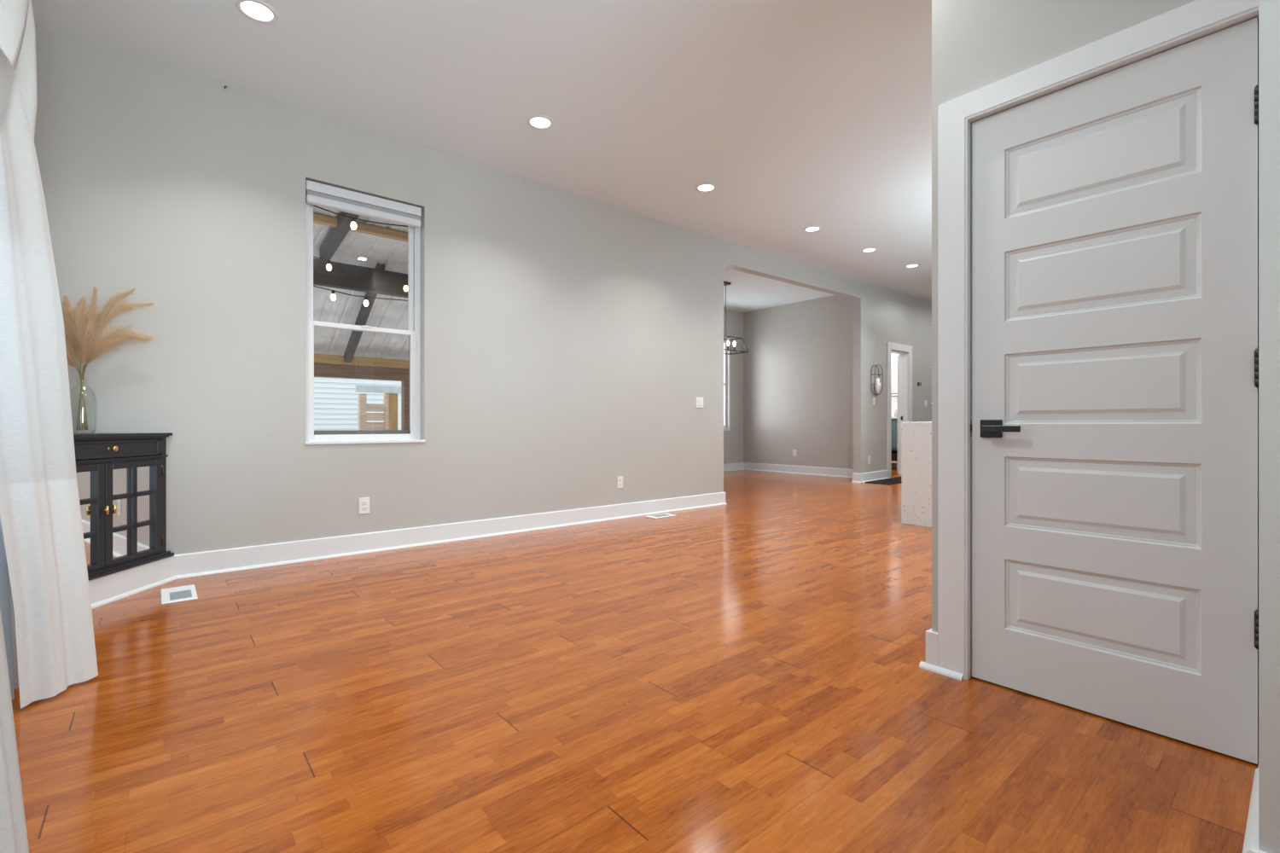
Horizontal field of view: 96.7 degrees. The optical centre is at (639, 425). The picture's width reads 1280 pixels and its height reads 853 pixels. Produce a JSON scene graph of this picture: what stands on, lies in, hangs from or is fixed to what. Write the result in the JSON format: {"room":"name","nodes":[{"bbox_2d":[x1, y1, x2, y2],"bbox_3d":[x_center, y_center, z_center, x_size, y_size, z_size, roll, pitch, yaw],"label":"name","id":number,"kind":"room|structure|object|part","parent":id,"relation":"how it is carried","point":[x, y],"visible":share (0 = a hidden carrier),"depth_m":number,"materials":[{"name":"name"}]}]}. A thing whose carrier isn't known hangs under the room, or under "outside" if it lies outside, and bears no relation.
{"room":"living room","nodes":[
{"label":"living room","id":0,"kind":"room"},
{"bbox_2d":[0,0,98,709],"bbox_3d":[-2.047,-0.466,1.797,0.279,2.768,0.707,0,0,-15],"label":"curtain","id":1,"kind":"object","parent":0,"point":[41,520],"visible":1,"depth_m":1.95,"materials":[{"name":"white fabric"}]},
{"bbox_3d":[-2.084,-0.808,1.785,0.196,2.003,0.592,0,0,-15],"label":"panel","id":2,"kind":"part","parent":1,"relation":"part of","materials":[{"name":"white fabric"}]},
{"bbox_2d":[31,0,931,312],"bbox_3d":[3.070,-2.279,5.535,13.350,0.209,10.450,0,0,-40],"label":"ceiling","id":3,"kind":"structure","parent":0,"point":[800,114],"depth_m":3.68,"materials":[{"name":"white paint"}]},
{"bbox_2d":[234,0,279,23],"bbox_3d":[-2.005,-2.171,2.981,0.192,0.008,0.192,0,0,-40],"label":"recessed light","id":4,"kind":"object","parent":3,"relation":"in","point":[258,10],"visible":1,"depth_m":2.98,"materials":[{"name":"white paint"}]},
{"bbox_2d":[526,114,553,129],"bbox_3d":[-0.715,-2.171,4.080,0.192,0.008,0.192,0,0,-40],"label":"recessed light","id":5,"kind":"object","parent":3,"relation":"in","point":[538,121],"visible":1,"depth_m":4.07,"materials":[{"name":"white paint"}]},
{"bbox_2d":[695,182,716,191],"bbox_3d":[0.603,-2.171,5.201,0.192,0.008,0.192,0,0,-40],"label":"recessed light","id":6,"kind":"object","parent":3,"relation":"in","point":[706,187],"visible":1,"depth_m":5.19,"materials":[{"name":"white paint"}]},
{"bbox_2d":[723,281,748,354],"bbox_3d":[1.217,-1.659,8.691,0.935,1.081,0.375,0,0,-40],"label":"lantern pendant","id":7,"kind":"object","parent":3,"relation":"hanging from","point":[725,283],"visible":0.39,"depth_m":8.80,"materials":[{"name":"brown metal"}]},
{"bbox_3d":[1.324,-1.773,8.782,0.007,0.790,0.007,0,0,-18],"label":"rod","id":8,"kind":"part","parent":7,"relation":"part of","materials":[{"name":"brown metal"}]},
{"bbox_3d":[1.217,-1.238,8.691,0.935,0.240,0.375,0,0,-40],"label":"lantern frame","id":9,"kind":"part","parent":7,"relation":"part of","materials":[{"name":"brown metal"}]},
{"bbox_2d":[803,226,820,232],"bbox_3d":[1.913,-2.177,6.316,0.192,0.010,0.192,0,0,-40],"label":"recessed light","id":10,"kind":"object","parent":3,"relation":"in","point":[811,229],"visible":1,"depth_m":6.32,"materials":[{"name":"white paint"}]},
{"bbox_2d":[861,247,877,252],"bbox_3d":[2.872,-2.196,7.132,0.192,0.010,0.192,0,0,-40],"label":"recessed light","id":11,"kind":"object","parent":3,"relation":"in","point":[869,249],"visible":1,"depth_m":7.11,"materials":[{"name":"white paint"}]},
{"bbox_2d":[904,263,919,267],"bbox_3d":[3.779,-2.213,7.904,0.192,0.010,0.192,0,0,-40],"label":"recessed light","id":12,"kind":"object","parent":3,"relation":"in","point":[912,265],"visible":1,"depth_m":7.89,"materials":[{"name":"white paint"}]},
{"bbox_2d":[34,23,931,554],"bbox_3d":[1.512,-0.676,7.288,13.250,3.212,0.200,0,0,-40],"label":"wall","id":13,"kind":"structure","parent":0,"point":[570,341],"depth_m":4.20,"materials":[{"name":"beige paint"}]},
{"bbox_2d":[88,555,177,609],"bbox_3d":[-2.808,0.857,2.976,0.622,0.146,0.768,0,0,-40],"label":"trim","id":14,"kind":"structure","parent":13,"relation":"attached to","point":[105,590],"depth_m":3.13,"materials":[{"name":"white paint"}]},
{"bbox_2d":[358,497,369,514],"bbox_3d":[-2.011,0.587,4.151,0.074,0.120,0.010,0,0,-40],"label":"wall outlet","id":15,"kind":"object","parent":13,"relation":"attached to","point":[363,503],"visible":1,"depth_m":4.15,"materials":[{"name":"white plastic"}]},
{"bbox_2d":[361,500,366,505],"bbox_3d":[-2.010,0.566,4.149,0.033,0.030,0.004,0,0,-40],"label":"socket","id":16,"kind":"object","parent":15,"relation":"attached to","point":[363,503],"depth_m":4.15,"materials":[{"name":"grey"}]},
{"bbox_2d":[304,195,425,444],"bbox_3d":[-2.043,-0.787,4.239,0.821,1.842,0.189,0,0,-40],"label":"window","id":17,"kind":"structure","parent":13,"relation":"in","point":[413,434],"depth_m":4.32,"materials":[{"name":"white plastic"}]},
{"bbox_3d":[-2.086,-1.192,4.290,0.741,0.968,0.028,0,0,-40],"label":"sash","id":18,"kind":"part","parent":17,"relation":"part of","materials":[{"name":"white plastic"}]},
{"bbox_3d":[-2.101,-0.294,4.307,0.749,0.848,0.010,0,0,-40],"label":"screen frame","id":19,"kind":"part","parent":17,"relation":"part of","materials":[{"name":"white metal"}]},
{"bbox_3d":[-2.064,-0.319,4.264,0.741,0.846,0.028,0,0,-40],"label":"sash","id":20,"kind":"part","parent":17,"relation":"part of","materials":[{"name":"white plastic"}]},
{"bbox_2d":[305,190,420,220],"bbox_3d":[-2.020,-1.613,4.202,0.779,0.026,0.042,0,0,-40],"label":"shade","id":21,"kind":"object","parent":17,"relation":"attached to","point":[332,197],"depth_m":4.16,"materials":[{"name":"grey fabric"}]},
{"bbox_2d":[305,180,421,227],"bbox_3d":[-2.018,-1.621,4.199,0.787,0.151,0.060,0,0,-40],"label":"window blind","id":22,"kind":"object","parent":17,"relation":"attached to","point":[319,194],"visible":0.94,"depth_m":4.16,"materials":[{"name":"white plastic"}]},
{"bbox_3d":[-2.018,-1.571,4.199,0.783,0.053,0.060,0,0,-40],"label":"rail","id":23,"kind":"part","parent":22,"relation":"part of","materials":[{"name":"white plastic"}]},
{"bbox_3d":[-2.017,0.124,4.208,0.821,0.020,0.107,0,0,-40],"label":"sill","id":24,"kind":"part","parent":17,"relation":"part of","materials":[{"name":"white paint"}]},
{"bbox_2d":[174,492,727,579],"bbox_3d":[-0.941,0.859,5.132,5.049,0.142,0.164,0,0,-40],"label":"baseboard","id":25,"kind":"structure","parent":13,"relation":"attached to","point":[189,565],"depth_m":4.33,"materials":[{"name":"white paint"}]},
{"bbox_2d":[616,476,622,488],"bbox_3d":[-0.198,0.572,5.695,0.074,0.120,0.010,0,0,-40],"label":"wall outlet","id":26,"kind":"object","parent":13,"relation":"attached to","point":[619,480],"visible":1,"depth_m":5.69,"materials":[{"name":"white plastic"}]},
{"bbox_2d":[695,396,703,407],"bbox_3d":[0.675,-0.258,6.436,0.120,0.120,0.012,0,0,-40],"label":"light switch","id":27,"kind":"object","parent":13,"relation":"attached to","point":[699,401],"visible":1,"depth_m":6.42,"materials":[{"name":"white plastic"}]},
{"bbox_2d":[851,470,889,482],"bbox_3d":[4.929,0.783,10.128,4.164,0.202,0.164,0,0,-40],"label":"baseboard","id":28,"kind":"structure","parent":13,"relation":"attached to","point":[857,478],"depth_m":8.90,"materials":[{"name":"white paint"}]},
{"bbox_2d":[871,364,882,395],"bbox_3d":[3.756,-0.722,8.994,0.260,0.479,0.104,0,0,-40],"label":"wall sconce","id":29,"kind":"object","parent":13,"relation":"attached to","point":[877,385],"visible":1,"depth_m":8.96,"materials":[{"name":"brown metal"}]},
{"bbox_2d":[873,378,881,394],"bbox_3d":[3.756,-0.619,8.994,0.104,0.247,0.104,0,0,-40],"label":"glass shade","id":30,"kind":"object","parent":29,"relation":"on","point":[877,386],"depth_m":8.96,"materials":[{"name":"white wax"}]},
{"bbox_2d":[886,342,912,477],"bbox_3d":[4.330,-0.249,9.640,0.880,2.243,0.170,0,0,-40],"label":"trim","id":31,"kind":"structure","parent":13,"relation":"attached to","point":[905,352],"depth_m":9.79,"materials":[{"name":"white paint"}]},
{"bbox_2d":[897,354,902,474],"bbox_3d":[4.755,-0.191,10.098,0.688,2.084,0.113,0,0,-40],"label":"door","id":32,"kind":"structure","parent":13,"relation":"in","point":[901,417],"depth_m":9.93,"materials":[{"name":"white paint"}]},
{"bbox_2d":[924,400,927,407],"bbox_3d":[5.141,-0.389,10.237,0.120,0.122,0.012,0,0,-40],"label":"light switch","id":33,"kind":"object","parent":13,"relation":"attached to","point":[925,401],"visible":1,"depth_m":10.23,"materials":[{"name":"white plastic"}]},
{"bbox_2d":[11,467,1258,852],"bbox_3d":[3.070,0.936,5.535,13.350,0.229,10.450,0,0,-40],"label":"floor","id":34,"kind":"structure","parent":0,"point":[742,675],"depth_m":1.79,"materials":[{"name":"brown wood"}]},
{"bbox_2d":[73,432,174,580],"bbox_3d":[-2.819,0.415,2.986,0.593,0.738,0.714,0,0,-40],"label":"base cabinet","id":35,"kind":"object","parent":34,"relation":"on","point":[121,478],"visible":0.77,"depth_m":3.10,"materials":[{"name":"black wood"}]},
{"bbox_3d":[-2.822,0.478,2.804,0.002,0.496,0.290,0,0,-2],"label":"mirror pane","id":36,"kind":"part","parent":35,"relation":"part of","materials":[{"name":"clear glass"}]},
{"bbox_3d":[-2.812,0.473,2.805,0.022,0.546,0.368,0,0,-2],"label":"door","id":37,"kind":"part","parent":35,"relation":"part of","materials":[{"name":"grey paint"}]},
{"bbox_3d":[-2.791,0.444,2.970,0.035,0.046,0.015,0,0,-2],"label":"handle","id":38,"kind":"part","parent":35,"relation":"part of","materials":[{"name":"gold metal"}]},
{"bbox_3d":[-2.792,0.124,3.013,0.039,0.029,0.029,0,0,-2],"label":"knob","id":39,"kind":"part","parent":35,"relation":"part of","materials":[{"name":"gold metal"}]},
{"bbox_3d":[-2.793,0.444,3.015,0.035,0.046,0.015,0,0,-2],"label":"handle","id":40,"kind":"part","parent":35,"relation":"part of","materials":[{"name":"gold metal"}]},
{"bbox_3d":[-2.818,0.127,2.991,0.028,0.094,0.742,0,0,-2],"label":"drawer","id":41,"kind":"part","parent":35,"relation":"part of","materials":[{"name":"grey paint"}]},
{"bbox_3d":[-2.818,0.183,2.991,0.028,0.011,0.826,0,0,-2],"label":"bead moulding","id":42,"kind":"part","parent":35,"relation":"part of","materials":[{"name":"grey paint"}]},
{"bbox_3d":[-2.819,0.770,2.986,0.593,0.027,0.714,0,0,-40],"label":"moulding","id":43,"kind":"part","parent":35,"relation":"part of","materials":[{"name":"grey paint"}]},
{"bbox_3d":[-2.837,0.478,3.178,0.002,0.496,0.290,0,0,-2],"label":"mirror pane","id":44,"kind":"part","parent":35,"relation":"part of","materials":[{"name":"clear glass"}]},
{"bbox_3d":[-2.827,0.473,3.178,0.022,0.546,0.368,0,0,-2],"label":"door","id":45,"kind":"part","parent":35,"relation":"part of","materials":[{"name":"grey paint"}]},
{"bbox_3d":[-2.936,-0.105,2.996,0.110,0.302,0.110,0,0,-40],"label":"glass vase","id":46,"kind":"object","parent":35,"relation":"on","visible":0},
{"bbox_2d":[60,294,82,407],"bbox_3d":[-2.987,-0.330,2.953,0.176,0.711,0.165,0,0,-8],"label":"stem","id":47,"kind":"object","parent":46,"relation":"in","point":[65,308],"visible":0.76,"depth_m":2.95,"materials":[{"name":"brown plant"}]},
{"bbox_2d":[64,337,81,379],"bbox_3d":[-2.969,-0.226,2.904,0.147,0.504,0.168,0,0,-19],"label":"stem","id":48,"kind":"object","parent":46,"relation":"in","point":[70,360],"visible":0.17,"depth_m":2.94,"materials":[{"name":"brown plant"}]},
{"bbox_2d":[63,295,96,430],"bbox_3d":[-2.922,-0.329,2.962,0.178,0.710,0.171,0,0,9],"label":"stem","id":49,"kind":"object","parent":46,"relation":"in","point":[79,311],"visible":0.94,"depth_m":2.96,"materials":[{"name":"brown plant"}]},
{"bbox_2d":[65,319,102,430],"bbox_3d":[-2.883,-0.267,2.961,0.150,0.585,0.173,0,0,-7],"label":"stem","id":50,"kind":"object","parent":46,"relation":"in","point":[87,334],"visible":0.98,"depth_m":2.96,"materials":[{"name":"brown plant"}]},
{"bbox_2d":[75,286,104,430],"bbox_3d":[-2.912,-0.359,3.018,0.164,0.769,0.141,0,0,32],"label":"stem","id":51,"kind":"object","parent":46,"relation":"in","point":[93,301],"visible":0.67,"depth_m":3.02,"materials":[{"name":"brown plant"}]},
{"bbox_2d":[81,286,136,430],"bbox_3d":[-2.848,-0.369,3.068,0.153,0.788,0.188,0,0,12],"label":"stem","id":52,"kind":"object","parent":46,"relation":"in","point":[121,296],"visible":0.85,"depth_m":3.06,"materials":[{"name":"brown plant"}]},
{"bbox_2d":[81,299,156,430],"bbox_3d":[-2.806,-0.334,3.083,0.150,0.720,0.279,0,0,29],"label":"stem","id":53,"kind":"object","parent":46,"relation":"in","point":[119,310],"visible":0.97,"depth_m":3.05,"materials":[{"name":"brown plant"}]},
{"bbox_2d":[82,319,156,430],"bbox_3d":[-2.782,-0.271,3.047,0.198,0.594,0.297,0,0,36],"label":"stem","id":54,"kind":"object","parent":46,"relation":"in","point":[119,337],"visible":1,"depth_m":3.02,"materials":[{"name":"brown plant"}]},
{"bbox_2d":[160,584,197,605],"bbox_3d":[-2.528,0.925,3.120,0.150,0.010,0.340,0,0,-40],"label":"floor vent","id":55,"kind":"object","parent":34,"relation":"in","point":[186,593],"visible":1,"depth_m":3.10,"materials":[{"name":"white metal"}]},
{"bbox_2d":[169,589,191,600],"bbox_3d":[-2.495,0.921,3.093,0.092,0.002,0.175,0,0,-40],"label":"vent grille","id":56,"kind":"object","parent":55,"relation":"attached to","point":[186,594],"depth_m":3.09,"materials":[{"name":"grey metal"}]},
{"bbox_2d":[645,513,676,518],"bbox_3d":[0.213,0.925,5.805,0.300,0.010,0.155,0,0,-40],"label":"floor vent","id":57,"kind":"object","parent":34,"relation":"in","point":[662,515],"visible":1,"depth_m":5.79,"materials":[{"name":"white metal"}]},
{"bbox_2d":[652,514,669,517],"bbox_3d":[0.213,0.921,5.805,0.190,0.002,0.095,0,0,-40],"label":"vent grille","id":58,"kind":"object","parent":57,"relation":"attached to","point":[656,515],"depth_m":5.79,"materials":[{"name":"grey metal"}]},
{"bbox_2d":[864,476,901,484],"bbox_3d":[4.087,0.868,9.023,1.320,0.031,0.405,0,0,-40],"label":"doormat","id":59,"kind":"object","parent":34,"relation":"on","point":[896,480],"visible":0.52,"depth_m":8.78,"materials":[{"name":"black fabric"}]},
{"bbox_2d":[891,416,897,463],"bbox_3d":[4.611,0.336,11.377,0.630,1.029,1.910,0,0,-40],"label":"bathroom vanity","id":60,"kind":"object","parent":34,"relation":"on","point":[894,419],"visible":0.03,"depth_m":10.71,"materials":[{"name":"teal paint"}]},
{"bbox_2d":[891,450,897,461],"bbox_3d":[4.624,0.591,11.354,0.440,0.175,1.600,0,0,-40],"label":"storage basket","id":61,"kind":"object","parent":60,"relation":"on","point":[894,454],"visible":0.02,"depth_m":10.79,"materials":[{"name":"black"}]},
{"bbox_2d":[901,421,931,527],"bbox_3d":[3.949,0.430,5.586,2.545,0.992,1.590,0,0,-40],"label":"kitchen island","id":62,"kind":"object","parent":34,"relation":"on","point":[916,437],"visible":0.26,"depth_m":5.26,"materials":[{"name":"stone"}]},
{"bbox_2d":[901,421,931,426],"bbox_3d":[3.949,-0.027,5.586,2.545,0.077,1.590,0,0,-40],"label":"island countertop","id":63,"kind":"structure","parent":62,"relation":"on","point":[919,423],"depth_m":5.27,"materials":[{"name":"stone"}]},
{"bbox_2d":[723,308,743,464],"bbox_3d":[0.187,-0.650,9.778,4.760,3.160,0.150,0,0,-40],"label":"wall","id":64,"kind":"structure","parent":0,"point":[733,439],"depth_m":11.10,"materials":[{"name":"beige paint"}]},
{"bbox_2d":[723,340,726,428],"bbox_3d":[1.234,-0.785,10.662,1.100,1.706,0.060,0,0,-40],"label":"window","id":65,"kind":"structure","parent":64,"relation":"in","point":[724,341],"depth_m":10.98,"materials":[{"name":"white plastic"}]},
{"bbox_2d":[723,336,730,430],"bbox_3d":[1.272,-0.800,10.591,1.225,1.838,0.018,0,0,-40],"label":"trim","id":66,"kind":"structure","parent":64,"relation":"attached to","point":[729,356],"depth_m":10.96,"materials":[{"name":"white paint"}]},
{"bbox_2d":[723,462,744,471],"bbox_3d":[0.247,0.832,9.708,4.760,0.196,0.034,0,0,-40],"label":"baseboard","id":67,"kind":"structure","parent":64,"relation":"attached to","point":[730,467],"depth_m":11.04,"materials":[{"name":"white paint"}]},
{"bbox_2d":[743,295,853,469],"bbox_3d":[2.897,-0.678,10.344,0.100,3.106,2.800,0,0,-40],"label":"wall","id":68,"kind":"structure","parent":0,"point":[798,363],"depth_m":10.28,"materials":[{"name":"beige paint"}]},
{"bbox_2d":[792,449,797,456],"bbox_3d":[2.816,0.500,10.354,0.010,0.120,0.074,0,0,-40],"label":"wall outlet","id":69,"kind":"object","parent":68,"relation":"attached to","point":[794,451],"visible":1,"depth_m":10.35,"materials":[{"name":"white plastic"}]},
{"bbox_2d":[743,462,853,477],"bbox_3d":[2.894,0.805,10.243,0.034,0.142,2.650,0,0,-40],"label":"baseboard","id":70,"kind":"structure","parent":68,"relation":"attached to","point":[844,473],"depth_m":10.24,"materials":[{"name":"white paint"}]},
{"bbox_2d":[891,360,897,467],"bbox_3d":[4.727,-0.712,11.803,0.100,3.106,2.650,0,0,-40],"label":"wall","id":71,"kind":"structure","parent":0,"point":[894,363],"depth_m":11.32,"materials":[{"name":"white paint"}]},
{"bbox_2d":[931,0,1195,632],"bbox_3d":[2.784,-0.623,1.179,1.232,3.105,3.687,0,0,-40],"label":"wall","id":72,"kind":"structure","parent":0,"point":[976,44],"depth_m":2.04,"materials":[{"name":"beige paint"}]},
{"bbox_2d":[919,628,963,680],"bbox_3d":[1.603,0.859,2.539,1.268,0.142,0.152,0,0,-40],"label":"baseboard","id":73,"kind":"structure","parent":72,"relation":"attached to","point":[931,664],"depth_m":2.16,"materials":[{"name":"white paint"}]},
{"bbox_2d":[937,0,1258,762],"bbox_3d":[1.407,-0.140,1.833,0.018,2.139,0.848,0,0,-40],"label":"trim","id":74,"kind":"structure","parent":72,"relation":"attached to","point":[1195,15],"depth_m":2.09,"materials":[{"name":"white paint"}]},
{"bbox_2d":[970,17,1258,764],"bbox_3d":[1.441,-0.094,1.812,0.095,2.034,0.730,0,0,-40],"label":"door","id":75,"kind":"structure","parent":72,"relation":"in","point":[1114,424],"depth_m":1.76,"materials":[{"name":"white paint"}]},
{"bbox_3d":[1.265,0.013,1.986,0.052,0.022,0.117,0,0,-40],"label":"lever","id":76,"kind":"part","parent":75,"relation":"part of","materials":[{"name":"black metal"}]},
{"bbox_2d":[1258,0,1279,852],"bbox_3d":[2.329,-0.623,0.216,0.708,3.105,2.810,0,0,-40],"label":"wall","id":77,"kind":"structure","parent":0,"point":[1269,10],"depth_m":1.05,"materials":[{"name":"beige paint"}]},
{"bbox_2d":[1242,768,1267,852],"bbox_3d":[2.298,0.859,0.212,0.722,0.142,2.844,0,0,-40],"label":"baseboard","id":78,"kind":"structure","parent":77,"relation":"attached to","point":[1251,839],"depth_m":1.16,"materials":[{"name":"white paint"}]},
{"bbox_3d":[-0.962,-0.622,0.212,0.150,3.105,7.370,0,0,-40],"label":"wall","id":79,"kind":"structure","parent":0,"visible":0},
{"bbox_3d":[-1.518,-1.805,1.151,0.025,0.024,2.520,0,0,-40],"label":"curtain rod","id":80,"kind":"object","parent":79,"relation":"attached to","visible":0},
{"bbox_2d":[0,516,18,700],"bbox_3d":[-1.785,-0.445,1.468,0.096,2.690,1.551,0,0,-40],"label":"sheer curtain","id":81,"kind":"object","parent":80,"relation":"hanging from","point":[7,609],"visible":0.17,"depth_m":1.86,"materials":[{"name":"white fabric"}]},
{"bbox_2d":[0,610,29,852],"bbox_3d":[-1.098,-0.441,0.805,0.261,2.718,0.850,0,0,-40],"label":"curtain","id":82,"kind":"object","parent":80,"relation":"hanging from","point":[13,827],"visible":1,"depth_m":1.13,"materials":[{"name":"white fabric"}]},
{"label":"outside","id":83,"kind":"structure","parent":0,"visible":0},
{"bbox_3d":[-8.263,1.615,6.546,11.900,0.130,11.320,0,0,-40],"label":"ground","id":84,"kind":"structure","parent":83,"visible":0},
{"bbox_2d":[314,377,401,430],"bbox_3d":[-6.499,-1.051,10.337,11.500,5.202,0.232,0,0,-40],"label":"house","id":85,"kind":"structure","parent":84,"relation":"on","point":[335,399],"depth_m":10.88,"materials":[{"name":"white plastic"}]},
{"bbox_2d":[313,205,408,430],"bbox_3d":[-3.395,-0.335,6.033,5.051,3.771,4.151,0,0,-40],"label":"patio cover","id":86,"kind":"object","parent":84,"relation":"on","point":[372,250],"visible":0.11,"depth_m":6.96,"materials":[{"name":"wood"}]},
{"bbox_2d":[313,204,407,230],"label":"string lights","id":87,"kind":"object","parent":86,"relation":"hanging from","point":[353,225],"depth_m":5.14,"materials":[{"name":"black"}]},
{"bbox_3d":[-2.590,-1.806,5.149,0.054,0.075,0.053,0,0,-40],"label":"bulb","id":88,"kind":"part","parent":87,"relation":"part of","materials":[{"name":"white glass"}]},
{"bbox_2d":[313,256,407,291],"label":"string lights","id":89,"kind":"object","parent":86,"relation":"hanging from","point":[328,266],"depth_m":6.17,"materials":[{"name":"black"}]},
{"bbox_3d":[-3.282,-1.667,6.005,0.054,0.075,0.053,0,0,-40],"label":"bulb","id":90,"kind":"part","parent":89,"relation":"part of","materials":[{"name":"white glass"}]},
{"bbox_2d":[313,285,407,306],"label":"string lights","id":91,"kind":"object","parent":86,"relation":"hanging from","point":[333,297],"depth_m":6.14,"materials":[{"name":"black"}]},
{"bbox_3d":[-3.202,-1.337,5.941,0.054,0.075,0.053,0,0,-40],"label":"bulb","id":92,"kind":"part","parent":91,"relation":"part of","materials":[{"name":"white glass"}]},
{"bbox_3d":[-2.986,-1.331,6.204,0.054,0.075,0.053,0,0,-40],"label":"bulb","id":93,"kind":"part","parent":91,"relation":"part of","materials":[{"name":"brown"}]},
{"bbox_3d":[-2.688,-1.571,6.537,0.054,0.075,0.053,0,0,-40],"label":"bulb","id":94,"kind":"part","parent":91,"relation":"part of","materials":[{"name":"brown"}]},
{"bbox_3d":[-3.453,0.440,8.446,0.130,2.220,0.140,0,0,-40],"label":"post","id":95,"kind":"part","parent":86,"relation":"part of","materials":[{"name":"brown wood"}]},
{"bbox_2d":[354,384,401,430],"bbox_3d":[-4.086,0.465,9.044,0.820,2.170,0.130,0,0,-40],"label":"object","id":96,"kind":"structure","parent":84,"relation":"on","point":[389,407],"depth_m":8.98,"materials":[{"name":"brown wood"}]},
{"bbox_3d":[-4.324,0.530,8.861,0.100,2.040,0.100,0,0,-40],"label":"post","id":97,"kind":"part","parent":96,"relation":"part of","materials":[{"name":"brown wood"}]},
{"bbox_3d":[-4.064,-0.565,9.003,0.800,0.110,0.040,0,0,-40],"label":"rail","id":98,"kind":"part","parent":96,"relation":"part of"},
{"bbox_3d":[-4.053,0.520,9.091,0.050,2.060,0.100,0,0,-40],"label":"post","id":99,"kind":"part","parent":96,"relation":"part of","materials":[{"name":"brown wood"}]},
{"bbox_3d":[-3.981,0.515,9.152,0.140,2.070,0.100,0,0,-40],"label":"post","id":100,"kind":"part","parent":96,"relation":"part of","materials":[{"name":"brown wood"}]}
]}

